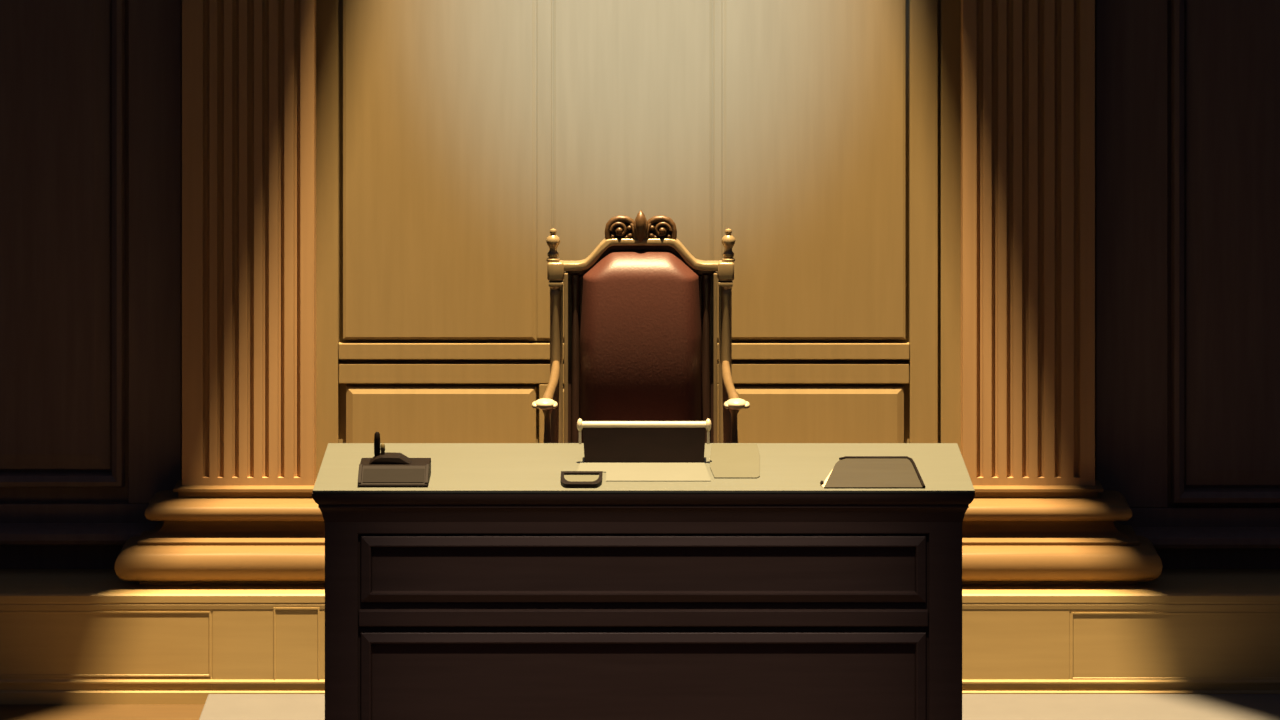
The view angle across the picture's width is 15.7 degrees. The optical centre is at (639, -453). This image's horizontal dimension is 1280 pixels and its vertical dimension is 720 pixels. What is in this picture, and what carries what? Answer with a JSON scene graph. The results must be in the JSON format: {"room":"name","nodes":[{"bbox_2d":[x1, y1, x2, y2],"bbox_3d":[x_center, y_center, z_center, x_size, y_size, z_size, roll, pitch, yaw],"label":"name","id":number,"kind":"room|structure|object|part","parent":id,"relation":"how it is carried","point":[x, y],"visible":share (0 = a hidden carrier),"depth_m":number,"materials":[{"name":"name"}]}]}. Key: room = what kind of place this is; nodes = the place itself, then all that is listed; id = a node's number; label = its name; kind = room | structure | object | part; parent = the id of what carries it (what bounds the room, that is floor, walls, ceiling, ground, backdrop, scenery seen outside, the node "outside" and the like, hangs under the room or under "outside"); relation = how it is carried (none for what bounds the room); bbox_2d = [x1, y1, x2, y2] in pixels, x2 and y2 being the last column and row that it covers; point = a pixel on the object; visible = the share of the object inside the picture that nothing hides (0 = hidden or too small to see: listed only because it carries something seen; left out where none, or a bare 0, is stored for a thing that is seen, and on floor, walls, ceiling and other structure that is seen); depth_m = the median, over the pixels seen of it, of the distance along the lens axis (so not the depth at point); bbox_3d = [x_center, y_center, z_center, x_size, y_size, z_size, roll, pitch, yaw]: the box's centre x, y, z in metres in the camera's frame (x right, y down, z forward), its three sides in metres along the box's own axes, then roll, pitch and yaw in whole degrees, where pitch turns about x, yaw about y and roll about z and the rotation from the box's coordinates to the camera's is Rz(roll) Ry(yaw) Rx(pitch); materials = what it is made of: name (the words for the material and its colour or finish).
{"room":"courtroom","nodes":[
{"label":"courtroom","id":0,"kind":"room"},
{"bbox_2d":[0,704,204,719],"bbox_3d":[0.000,3.905,12.950,8.400,0.120,6.300,0,0,0],"label":"floor","id":1,"kind":"structure","parent":0,"point":[7,711],"depth_m":15.34,"materials":[{"name":"brown wood"}]},
{"bbox_2d":[199,694,1279,719],"bbox_3d":[0.633,3.822,13.248,4.133,0.045,4.295,0,0,0],"label":"floor","id":2,"kind":"structure","parent":1,"relation":"on","point":[217,706],"depth_m":15.22,"materials":[{"name":"stone"}]},
{"bbox_3d":[0.633,3.798,13.100,3.893,0.009,3.760,0,0,0],"label":"floor","id":3,"kind":"structure","parent":2,"relation":"on","visible":0},
{"bbox_2d":[312,443,974,719],"bbox_3d":[0.009,3.250,13.650,1.901,1.100,0.700,0,0,0],"label":"desk","id":4,"kind":"object","parent":3,"relation":"on","point":[494,588],"visible":1,"depth_m":13.35,"materials":[{"name":"brown wood"}]},
{"bbox_2d":[358,443,430,486],"bbox_3d":[-0.711,2.651,13.436,0.203,0.099,0.198,0,0,0],"label":"stand","id":5,"kind":"object","parent":4,"relation":"on","point":[387,469],"visible":1,"depth_m":13.39,"materials":[{"name":"black paint"}]},
{"bbox_2d":[374,432,379,456],"bbox_3d":[-0.763,2.604,13.480,0.018,0.072,0.018,0,0,0],"label":"pen","id":6,"kind":"object","parent":5,"relation":"on","point":[377,434],"visible":1,"depth_m":13.47,"materials":[{"name":"black paint"}]},
{"bbox_2d":[380,443,384,454],"bbox_3d":[-0.747,2.623,13.480,0.014,0.044,0.014,0,0,0],"label":"socket","id":7,"kind":"object","parent":5,"relation":"attached to","point":[382,448],"depth_m":13.47,"materials":[{"name":"gold metal"}]},
{"bbox_3d":[-0.710,2.675,13.375,0.176,0.031,0.061,0,0,0],"label":"plate","id":8,"kind":"part","parent":5,"relation":"part of","materials":[{"name":"metal"}]},
{"bbox_2d":[561,471,602,487],"bbox_3d":[-0.169,2.694,13.420,0.121,0.012,0.187,0,0,0],"label":"desk tray","id":9,"kind":"object","parent":4,"relation":"on","point":[569,479],"visible":1,"depth_m":13.42,"materials":[{"name":"black paint"}]},
{"bbox_3d":[0.010,3.075,13.344,1.637,0.047,0.025,0,0,0],"label":"rail","id":10,"kind":"part","parent":4,"relation":"part of","materials":[{"name":"brown wood"}]},
{"bbox_3d":[0.010,3.429,13.341,1.624,0.624,0.027,0,0,0],"label":"panel moulding","id":11,"kind":"part","parent":4,"relation":"part of","materials":[{"name":"brown wood"}]},
{"bbox_3d":[0.010,2.935,13.341,1.624,0.190,0.027,0,0,0],"label":"panel moulding","id":12,"kind":"part","parent":4,"relation":"part of","materials":[{"name":"brown wood"}]},
{"bbox_3d":[0.010,3.429,13.351,1.560,0.578,0.010,0,0,0],"label":"panel","id":13,"kind":"part","parent":4,"relation":"part of","materials":[{"name":"brown wood"}]},
{"bbox_3d":[0.010,2.935,13.351,1.560,0.144,0.010,0,0,0],"label":"panel","id":14,"kind":"part","parent":4,"relation":"part of","materials":[{"name":"brown wood"}]},
{"bbox_3d":[0.010,2.757,13.641,1.900,0.094,0.678,0,0,0],"label":"cornice","id":15,"kind":"part","parent":4,"relation":"part of","materials":[{"name":"brown wood"}]},
{"bbox_2d":[577,419,710,462],"bbox_3d":[0.012,2.635,13.735,0.398,0.129,0.090,0,0,0],"label":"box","id":16,"kind":"object","parent":4,"relation":"on","point":[604,441],"visible":1,"depth_m":13.69,"materials":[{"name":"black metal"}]},
{"bbox_2d":[577,463,710,480],"bbox_3d":[0.011,2.699,13.556,0.390,0.002,0.265,0,0,0],"label":"paper","id":17,"kind":"object","parent":4,"relation":"on","point":[614,471],"visible":1,"depth_m":13.56,"materials":[{"name":"white paper"}]},
{"bbox_2d":[710,444,759,477],"bbox_3d":[0.281,2.698,13.718,0.152,0.003,0.503,0,0,0],"label":"folder","id":18,"kind":"object","parent":4,"relation":"on","point":[726,460],"visible":1,"depth_m":13.70,"materials":[{"name":"beige paper"}]},
{"bbox_2d":[820,456,924,487],"bbox_3d":[0.669,2.681,13.463,0.301,0.039,0.283,0,0,0],"label":"document folder","id":19,"kind":"object","parent":4,"relation":"on","point":[849,471],"visible":1,"depth_m":13.45,"materials":[{"name":"black paint"}]},
{"bbox_3d":[0.010,3.623,14.680,1.700,0.355,1.240,0,0,0],"label":"platform","id":20,"kind":"object","parent":3,"relation":"on","visible":0},
{"bbox_2d":[532,210,749,442],"bbox_3d":[0.003,2.775,14.562,0.673,1.345,0.552,0,0,0],"label":"carved armchair","id":21,"kind":"object","parent":20,"relation":"on","point":[648,322],"visible":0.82,"depth_m":14.66,"materials":[{"name":"leather"}]},
{"bbox_3d":[-0.276,2.613,14.530,0.034,0.077,0.426,0,0,3],"label":"arm","id":22,"kind":"part","parent":21,"relation":"part of"},
{"bbox_3d":[-0.268,2.646,14.745,0.052,0.759,0.060,0,0,0],"label":"post","id":23,"kind":"part","parent":21,"relation":"part of","materials":[{"name":"brown wood"}]},
{"bbox_3d":[0.003,2.243,14.754,0.514,0.103,0.063,0,0,0],"label":"rail","id":24,"kind":"part","parent":21,"relation":"part of","materials":[{"name":"brown wood"}]},
{"bbox_2d":[580,250,700,442],"bbox_3d":[0.003,2.629,14.700,0.385,0.792,0.159,0,0,0],"label":"cushion","id":25,"kind":"object","parent":21,"relation":"on","point":[640,310],"depth_m":14.63,"materials":[{"name":"leather"}]},
{"bbox_3d":[0.273,2.646,14.745,0.052,0.759,0.060,0,0,0],"label":"post","id":26,"kind":"part","parent":21,"relation":"part of","materials":[{"name":"brown wood"}]},
{"bbox_3d":[0.281,2.613,14.530,0.034,0.077,0.426,0,0,-3],"label":"arm","id":27,"kind":"part","parent":21,"relation":"part of"},
{"bbox_2d":[0,0,1279,568],"bbox_3d":[0.034,2.170,15.947,8.522,3.350,0.306,0,0,0],"label":"wall","id":28,"kind":"structure","parent":0,"point":[453,137],"depth_m":15.82,"materials":[{"name":"brown wood"}]},
{"bbox_3d":[-2.168,1.844,15.841,0.718,2.598,0.027,0,0,0],"label":"wall panel","id":29,"kind":"part","parent":28,"relation":"part of","materials":[{"name":"brown wood"}]},
{"bbox_3d":[-2.168,1.848,15.825,0.818,2.706,0.061,0,0,0],"label":"panel moulding","id":30,"kind":"part","parent":28,"relation":"part of","materials":[{"name":"brown wood"}]},
{"bbox_2d":[0,523,157,545],"bbox_3d":[-2.881,3.357,15.775,2.637,0.070,0.130,0,0,0],"label":"trim","id":31,"kind":"structure","parent":28,"relation":"attached to","point":[11,534],"depth_m":15.72,"materials":[{"name":"brown wood"}]},
{"bbox_2d":[115,0,324,584],"bbox_3d":[-1.326,2.013,15.657,0.856,2.935,0.324,0,0,0],"label":"fluted pilaster","id":32,"kind":"object","parent":28,"relation":"attached to","point":[243,510],"visible":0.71,"depth_m":15.70,"materials":[{"name":"brown wood"}]},
{"bbox_3d":[-0.685,1.621,15.837,0.654,2.153,0.036,0,0,0],"label":"wall panel","id":33,"kind":"part","parent":28,"relation":"part of","materials":[{"name":"brown wood"}]},
{"bbox_3d":[-0.678,2.996,15.836,0.648,0.273,0.038,0,0,0],"label":"wall panel","id":34,"kind":"part","parent":28,"relation":"part of","materials":[{"name":"brown wood"}]},
{"bbox_3d":[-0.021,2.996,15.836,0.511,0.273,0.038,0,0,0],"label":"wall panel","id":35,"kind":"part","parent":28,"relation":"part of","materials":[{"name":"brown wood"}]},
{"bbox_3d":[-0.054,2.739,15.836,1.946,0.054,0.038,0,0,0],"label":"rail moulding","id":36,"kind":"part","parent":28,"relation":"part of","materials":[{"name":"brown wood"}]},
{"bbox_3d":[-0.025,1.621,15.837,0.542,2.153,0.036,0,0,0],"label":"wall panel","id":37,"kind":"part","parent":28,"relation":"part of","materials":[{"name":"brown wood"}]},
{"bbox_2d":[0,569,1279,703],"bbox_3d":[0.000,3.663,15.643,8.916,0.365,0.425,0,0,0],"label":"baseboard","id":38,"kind":"structure","parent":28,"relation":"attached to","point":[68,636],"depth_m":15.44,"materials":[{"name":"brown wood"}]},
{"bbox_3d":[-2.043,3.646,15.441,1.230,0.219,0.005,0,0,0],"label":"panel frame","id":39,"kind":"part","parent":38,"relation":"part of","materials":[{"name":"brown wood"}]},
{"bbox_3d":[-1.143,3.650,15.440,0.156,0.253,0.005,0,0,0],"label":"panel frame","id":40,"kind":"part","parent":38,"relation":"part of","materials":[{"name":"brown wood"}]},
{"bbox_3d":[0.000,3.822,15.643,8.400,0.046,0.425,0,0,0],"label":"foot moulding","id":41,"kind":"part","parent":38,"relation":"part of","materials":[{"name":"brown wood"}]},
{"bbox_3d":[0.000,3.507,15.646,8.400,0.055,0.418,0,0,0],"label":"cap moulding","id":42,"kind":"part","parent":38,"relation":"part of","materials":[{"name":"brown wood"}]},
{"bbox_3d":[0.000,3.771,15.645,8.400,0.013,0.421,0,0,0],"label":"bead moulding","id":43,"kind":"part","parent":38,"relation":"part of","materials":[{"name":"brown wood"}]},
{"bbox_3d":[2.046,3.653,15.441,1.224,0.226,0.005,0,0,0],"label":"panel frame","id":44,"kind":"part","parent":38,"relation":"part of","materials":[{"name":"brown wood"}]},
{"bbox_3d":[0.595,1.621,15.837,0.619,2.153,0.036,0,0,0],"label":"wall panel","id":45,"kind":"part","parent":28,"relation":"part of","materials":[{"name":"brown wood"}]},
{"bbox_3d":[0.607,2.996,15.836,0.586,0.273,0.038,0,0,0],"label":"wall panel","id":46,"kind":"part","parent":28,"relation":"part of","materials":[{"name":"brown wood"}]},
{"bbox_2d":[961,0,1161,584],"bbox_3d":[1.316,2.013,15.657,0.857,2.935,0.324,0,0,0],"label":"fluted pilaster","id":47,"kind":"object","parent":28,"relation":"attached to","point":[1038,513],"visible":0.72,"depth_m":15.70,"materials":[{"name":"brown wood"}]},
{"bbox_2d":[1132,527,1279,548],"bbox_3d":[2.878,3.370,15.775,2.644,0.070,0.130,0,0,0],"label":"trim","id":48,"kind":"structure","parent":28,"relation":"attached to","point":[1160,537],"depth_m":15.72,"materials":[{"name":"brown wood"}]},
{"bbox_3d":[2.195,1.875,15.825,0.764,2.760,0.061,0,0,0],"label":"panel moulding","id":49,"kind":"part","parent":28,"relation":"part of","materials":[{"name":"brown wood"}]},
{"bbox_3d":[2.195,1.871,15.841,0.664,2.652,0.027,0,0,0],"label":"wall panel","id":50,"kind":"part","parent":28,"relation":"part of","materials":[{"name":"brown wood"}]}
]}

